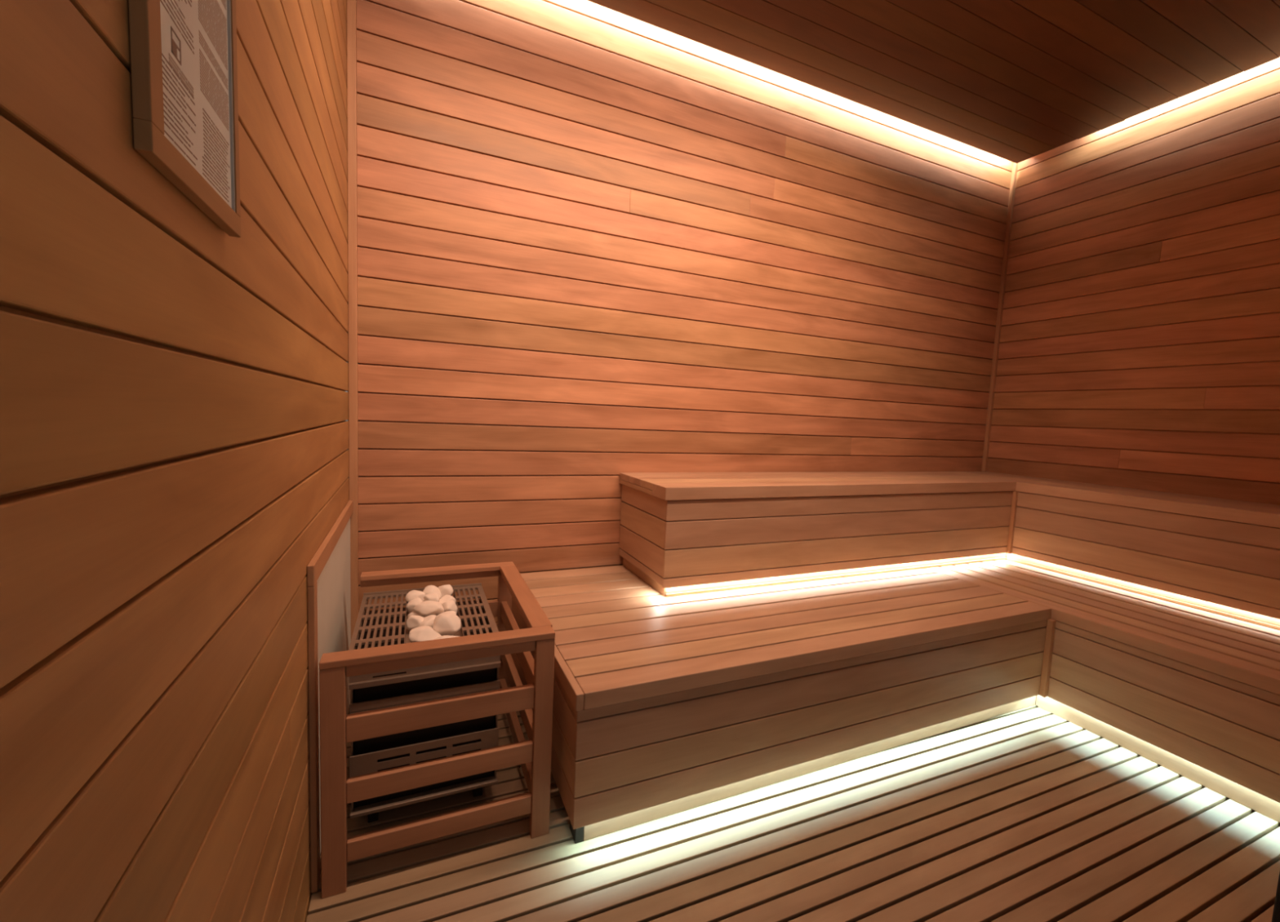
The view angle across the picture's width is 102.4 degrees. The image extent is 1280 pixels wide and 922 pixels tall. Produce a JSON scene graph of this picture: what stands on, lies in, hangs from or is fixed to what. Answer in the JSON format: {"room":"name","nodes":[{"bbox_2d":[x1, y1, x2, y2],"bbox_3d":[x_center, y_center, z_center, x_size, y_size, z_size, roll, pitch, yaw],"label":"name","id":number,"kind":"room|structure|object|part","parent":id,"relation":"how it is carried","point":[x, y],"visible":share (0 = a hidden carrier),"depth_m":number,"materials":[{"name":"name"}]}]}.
{"room":"sauna","nodes":[
{"label":"sauna","id":0,"kind":"room"},
{"bbox_2d":[0,0,349,921],"bbox_3d":[-0.462,-0.330,0.581,0.030,2.573,2.200,0,5,-24],"label":"wall","id":1,"kind":"structure","parent":0,"point":[174,399],"depth_m":0.38,"materials":[{"name":"brown wood"}]},
{"bbox_2d":[128,0,240,237],"bbox_3d":[-0.368,-0.371,0.424,0.010,0.306,0.194,0,5,-24],"label":"framed notice","id":2,"kind":"object","parent":1,"relation":"attached to","point":[184,62],"visible":1,"depth_m":0.42,"materials":[{"name":"brown wood"}]},
{"bbox_2d":[168,0,228,130],"bbox_3d":[-0.369,-0.397,0.432,0.001,0.195,0.134,0,5,-24],"label":"print","id":3,"kind":"object","parent":2,"relation":"on","point":[198,29],"depth_m":0.44},
{"bbox_2d":[306,500,353,893],"bbox_3d":[-0.771,0.483,1.311,0.011,0.653,0.735,0,5,-24],"label":"shield","id":4,"kind":"object","parent":1,"relation":"attached to","point":[328,572],"visible":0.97,"depth_m":1.09,"materials":[{"name":"brown wood"}]},
{"bbox_3d":[-0.629,0.537,0.995,0.012,0.613,0.034,0,5,-24],"label":"frame","id":5,"kind":"part","parent":4,"relation":"part of","materials":[{"name":"brown wood"}]},
{"bbox_3d":[-0.758,0.178,1.285,0.011,0.040,0.735,0,5,-24],"label":"frame","id":6,"kind":"part","parent":4,"relation":"part of","materials":[{"name":"brown wood"}]},
{"bbox_2d":[347,0,1012,703],"bbox_3d":[0.507,-0.428,2.215,3.087,2.573,0.030,0,5,-24],"label":"wall","id":7,"kind":"structure","parent":0,"point":[597,243],"depth_m":1.92,"materials":[{"name":"brown wood"}]},
{"bbox_2d":[346,0,358,639],"bbox_3d":[-0.882,-0.421,1.583,0.024,2.400,0.020,0,5,-24],"label":"trim","id":8,"kind":"structure","parent":7,"relation":"attached to","point":[351,4],"depth_m":1.57,"materials":[{"name":"brown wood"}]},
{"bbox_2d":[981,161,1017,471],"bbox_3d":[1.939,-0.780,2.776,0.018,1.682,0.018,0,5,-24],"label":"trim","id":9,"kind":"structure","parent":7,"relation":"attached to","point":[1014,171],"depth_m":2.77,"materials":[{"name":"brown wood"}]},
{"bbox_2d":[306,684,1279,921],"bbox_3d":[0.578,0.897,1.145,2.345,0.020,2.218,0,5,-24],"label":"floor","id":10,"kind":"structure","parent":0,"point":[1030,814],"depth_m":1.16,"materials":[{"name":"brown wood"}]},
{"bbox_2d":[348,583,500,822],"bbox_3d":[-0.560,0.605,1.347,0.320,0.426,0.413,0,5,-24],"label":"heater","id":11,"kind":"object","parent":10,"relation":"on","point":[380,628],"visible":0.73,"depth_m":1.19,"materials":[{"name":"metal"}]},
{"bbox_3d":[-0.702,0.584,1.294,0.004,0.355,0.393,0,5,-24],"label":"panel","id":12,"kind":"part","parent":11,"relation":"part of","materials":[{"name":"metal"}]},
{"bbox_2d":[405,615,423,631],"bbox_3d":[-0.558,0.406,1.283,0.046,0.042,0.055,0,5,-24],"label":"stone","id":13,"kind":"object","parent":11,"relation":"on","point":[412,622],"visible":0.63,"depth_m":1.27,"materials":[{"name":"beige stone"}]},
{"bbox_2d":[404,590,425,604],"bbox_3d":[-0.627,0.386,1.446,0.058,0.048,0.050,-1,6,-38],"label":"stone","id":14,"kind":"object","parent":11,"relation":"on","point":[413,594],"visible":0.63,"depth_m":1.43,"materials":[{"name":"beige stone"}]},
{"bbox_2d":[406,598,423,613],"bbox_3d":[-0.605,0.394,1.398,0.055,0.042,0.049,4,5,15],"label":"stone","id":15,"kind":"object","parent":11,"relation":"on","point":[411,604],"visible":0.45,"depth_m":1.38,"materials":[{"name":"beige stone"}]},
{"bbox_2d":[407,612,424,617],"bbox_3d":[-0.579,0.406,1.340,0.048,0.031,0.043,0,5,-24],"label":"stone","id":16,"kind":"object","parent":11,"relation":"on","point":[411,613],"visible":0.2,"depth_m":1.33,"materials":[{"name":"beige stone"}]},
{"bbox_2d":[412,600,444,617],"bbox_3d":[-0.548,0.384,1.335,0.076,0.037,0.051,0,5,-24],"label":"stone","id":17,"kind":"object","parent":16,"relation":"on","point":[424,609],"visible":0.97,"depth_m":1.32,"materials":[{"name":"beige stone"}]},
{"bbox_3d":[-0.483,0.685,1.174,0.312,0.094,0.004,0,5,-24],"label":"panel","id":18,"kind":"part","parent":11,"relation":"part of","materials":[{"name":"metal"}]},
{"bbox_3d":[-0.478,0.558,1.164,0.312,0.078,0.006,0,5,-24],"label":"panel","id":19,"kind":"part","parent":11,"relation":"part of","materials":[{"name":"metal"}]},
{"bbox_3d":[-0.471,0.455,1.150,0.312,0.057,0.012,0,5,-24],"label":"panel","id":20,"kind":"part","parent":11,"relation":"part of","materials":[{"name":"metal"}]},
{"bbox_2d":[408,626,441,642],"bbox_3d":[-0.502,0.409,1.204,0.071,0.040,0.063,0,5,-24],"label":"stone","id":21,"kind":"object","parent":11,"relation":"on","point":[423,633],"visible":0.83,"depth_m":1.19,"materials":[{"name":"beige stone"}]},
{"bbox_2d":[418,614,436,627],"bbox_3d":[-0.524,0.402,1.277,0.051,0.033,0.058,5,6,29],"label":"stone","id":22,"kind":"object","parent":11,"relation":"on","point":[428,620],"visible":0.41,"depth_m":1.26,"materials":[{"name":"beige stone"}]},
{"bbox_2d":[423,593,439,602],"bbox_3d":[-0.565,0.380,1.401,0.049,0.036,0.032,6,6,34],"label":"stone","id":23,"kind":"object","parent":11,"relation":"on","point":[430,597],"visible":0.59,"depth_m":1.39,"materials":[{"name":"beige stone"}]},
{"bbox_2d":[423,585,441,598],"bbox_3d":[-0.594,0.380,1.467,0.052,0.050,0.054,0,5,-24],"label":"stone","id":24,"kind":"object","parent":11,"relation":"on","point":[431,588],"visible":0.35,"depth_m":1.46,"materials":[{"name":"beige stone"}]},
{"bbox_2d":[437,584,453,598],"bbox_3d":[-0.566,0.382,1.488,0.049,0.053,0.050,0,5,-24],"label":"stone","id":25,"kind":"object","parent":11,"relation":"on","point":[445,589],"visible":0.56,"depth_m":1.47,"materials":[{"name":"beige stone"}]},
{"bbox_2d":[434,635,457,639],"bbox_3d":[-0.449,0.422,1.194,0.076,0.034,0.045,0,5,-24],"label":"stone","id":26,"kind":"object","parent":11,"relation":"on","point":[442,637],"visible":0.23,"depth_m":1.19,"materials":[{"name":"beige stone"}]},
{"bbox_2d":[436,611,456,616],"bbox_3d":[-0.496,0.406,1.318,0.050,0.041,0.057,0,5,-24],"label":"stone","id":27,"kind":"object","parent":11,"relation":"on","point":[446,612],"visible":0.17,"depth_m":1.32,"materials":[{"name":"beige stone"}]},
{"bbox_2d":[432,613,461,635],"bbox_3d":[-0.470,0.396,1.253,0.064,0.054,0.076,0,5,-24],"label":"stone","id":28,"kind":"object","parent":11,"relation":"on","point":[446,624],"visible":0.91,"depth_m":1.23,"materials":[{"name":"beige stone"}]},
{"bbox_2d":[439,595,456,604],"bbox_3d":[-0.541,0.395,1.434,0.054,0.039,0.062,0,5,-24],"label":"stone","id":29,"kind":"object","parent":11,"relation":"on","point":[446,597],"visible":0.38,"depth_m":1.43,"materials":[{"name":"beige stone"}]},
{"bbox_2d":[441,600,457,614],"bbox_3d":[-0.514,0.397,1.378,0.054,0.046,0.051,7,6,39],"label":"stone","id":30,"kind":"object","parent":11,"relation":"on","point":[449,606],"visible":0.5,"depth_m":1.36,"materials":[{"name":"beige stone"}]},
{"bbox_3d":[-0.421,0.586,1.416,0.004,0.355,0.393,0,5,-24],"label":"panel","id":31,"kind":"part","parent":11,"relation":"part of","materials":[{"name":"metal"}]},
{"bbox_2d":[319,561,555,898],"bbox_3d":[-0.512,0.585,1.324,0.450,0.475,0.570,0,5,-24],"label":"guard","id":32,"kind":"object","parent":10,"relation":"on","point":[337,728],"visible":0.85,"depth_m":1.07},
{"bbox_3d":[-0.590,0.617,0.993,0.042,0.460,0.021,0,5,-24],"label":"post","id":33,"kind":"part","parent":32,"relation":"part of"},
{"bbox_3d":[-0.622,0.348,1.548,0.384,0.024,0.016,0,5,-24],"label":"rail","id":34,"kind":"part","parent":32,"relation":"part of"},
{"bbox_3d":[-0.399,0.381,1.062,0.446,0.014,0.042,0,5,-24],"label":"rail","id":35,"kind":"part","parent":32,"relation":"part of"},
{"bbox_3d":[-0.597,0.330,1.549,0.428,0.014,0.042,0,5,-24],"label":"rail","id":36,"kind":"part","parent":32,"relation":"part of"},
{"bbox_3d":[-0.412,0.769,1.089,0.362,0.040,0.016,0,5,-24],"label":"rail","id":37,"kind":"part","parent":32,"relation":"part of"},
{"bbox_3d":[-0.407,0.646,1.079,0.362,0.044,0.016,0,5,-24],"label":"rail","id":38,"kind":"part","parent":32,"relation":"part of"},
{"bbox_3d":[-0.402,0.519,1.068,0.362,0.050,0.016,0,5,-24],"label":"rail","id":39,"kind":"part","parent":32,"relation":"part of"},
{"bbox_3d":[-0.396,0.400,1.058,0.362,0.024,0.016,0,5,-24],"label":"rail","id":40,"kind":"part","parent":32,"relation":"part of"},
{"bbox_3d":[-0.627,0.467,1.558,0.384,0.050,0.016,0,5,-24],"label":"rail","id":41,"kind":"part","parent":32,"relation":"part of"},
{"bbox_3d":[-0.437,0.567,1.654,0.041,0.460,0.021,0,5,-24],"label":"post","id":42,"kind":"part","parent":32,"relation":"part of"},
{"bbox_3d":[-0.339,0.745,1.416,0.018,0.040,0.525,0,5,-24],"label":"rail","id":43,"kind":"part","parent":32,"relation":"part of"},
{"bbox_3d":[-0.323,0.376,1.384,0.018,0.024,0.525,0,5,-24],"label":"rail","id":44,"kind":"part","parent":32,"relation":"part of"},
{"bbox_3d":[-0.334,0.621,1.405,0.018,0.044,0.525,0,5,-24],"label":"rail","id":45,"kind":"part","parent":32,"relation":"part of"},
{"bbox_3d":[-0.328,0.494,1.394,0.018,0.050,0.525,0,5,-24],"label":"rail","id":46,"kind":"part","parent":32,"relation":"part of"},
{"bbox_3d":[-0.317,0.356,1.385,0.046,0.014,0.485,0,5,-24],"label":"rail","id":47,"kind":"part","parent":32,"relation":"part of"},
{"bbox_3d":[-0.220,0.619,1.155,0.041,0.460,0.021,0,5,-24],"label":"post","id":48,"kind":"part","parent":32,"relation":"part of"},
{"bbox_2d":[511,559,1279,844],"bbox_3d":[1.017,0.676,1.649,2.567,0.370,1.612,0,5,-24],"label":"bench","id":49,"kind":"object","parent":10,"relation":"on","point":[663,706],"visible":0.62,"depth_m":1.45,"materials":[{"name":"brown wood"}]},
{"bbox_3d":[-0.305,0.619,1.491,0.010,0.268,0.838,0,5,-24],"label":"panel","id":50,"kind":"part","parent":49,"relation":"part of","materials":[{"name":"brown wood"}]},
{"bbox_3d":[0.469,0.472,1.803,1.648,0.037,0.850,0,5,-24],"label":"seat","id":51,"kind":"part","parent":49,"relation":"part of","materials":[{"name":"brown wood"}]},
{"bbox_3d":[0.623,0.665,1.436,1.668,0.268,0.015,0,5,-24],"label":"panel","id":52,"kind":"part","parent":49,"relation":"part of","materials":[{"name":"brown wood"}]},
{"bbox_2d":[618,471,1279,630],"bbox_3d":[1.226,0.311,1.702,2.164,0.366,1.613,0,5,-24],"label":"bench","id":53,"kind":"object","parent":49,"relation":"on","point":[718,531],"visible":1,"depth_m":1.90,"materials":[{"name":"brown wood"}]},
{"bbox_3d":[0.009,0.268,1.838,0.021,0.322,0.388,0,5,-24],"label":"panel","id":54,"kind":"part","parent":53,"relation":"part of","materials":[{"name":"brown wood"}]},
{"bbox_3d":[0.812,0.090,2.162,1.772,0.042,0.404,0,5,-24],"label":"seat","id":55,"kind":"part","parent":53,"relation":"part of","materials":[{"name":"brown wood"}]},
{"bbox_3d":[0.889,0.273,2.006,1.771,0.286,0.014,0,5,-24],"label":"panel","id":56,"kind":"part","parent":53,"relation":"part of","materials":[{"name":"brown wood"}]},
{"bbox_3d":[2.043,0.154,2.042,0.396,0.042,1.613,0,5,-24],"label":"seat","id":57,"kind":"part","parent":53,"relation":"part of","materials":[{"name":"brown wood"}]},
{"bbox_3d":[1.944,0.337,1.800,0.014,0.286,1.215,0,5,-24],"label":"panel","id":58,"kind":"part","parent":53,"relation":"part of","materials":[{"name":"brown wood"}]},
{"bbox_3d":[1.788,0.516,1.969,0.899,0.037,1.612,0,5,-24],"label":"seat","id":59,"kind":"part","parent":49,"relation":"part of","materials":[{"name":"brown wood"}]},
{"bbox_3d":[1.548,0.707,1.419,0.015,0.268,0.763,0,5,-24],"label":"panel","id":60,"kind":"part","parent":49,"relation":"part of","materials":[{"name":"brown wood"}]},
{"bbox_2d":[587,0,1279,163],"bbox_3d":[0.905,-1.478,1.280,3.036,0.022,1.708,0,5,-24],"label":"ceiling","id":61,"kind":"structure","parent":0,"point":[1015,81],"depth_m":1.88,"materials":[{"name":"brown wood"}]},
{"bbox_2d":[986,57,1279,619],"bbox_3d":[2.271,-0.338,2.068,0.030,2.573,1.660,0,5,-24],"label":"wall","id":62,"kind":"structure","parent":0,"point":[1140,343],"depth_m":2.20,"materials":[{"name":"brown wood"}]},
{"bbox_3d":[1.789,-0.266,0.983,1.722,2.573,0.030,0,5,-24],"label":"wall","id":63,"kind":"structure","parent":0,"visible":0},
{"bbox_2d":[1271,871,1279,921],"bbox_3d":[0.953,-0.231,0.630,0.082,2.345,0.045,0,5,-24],"label":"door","id":64,"kind":"structure","parent":63,"relation":"in","point":[1276,914],"depth_m":0.70,"materials":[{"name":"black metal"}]}
]}

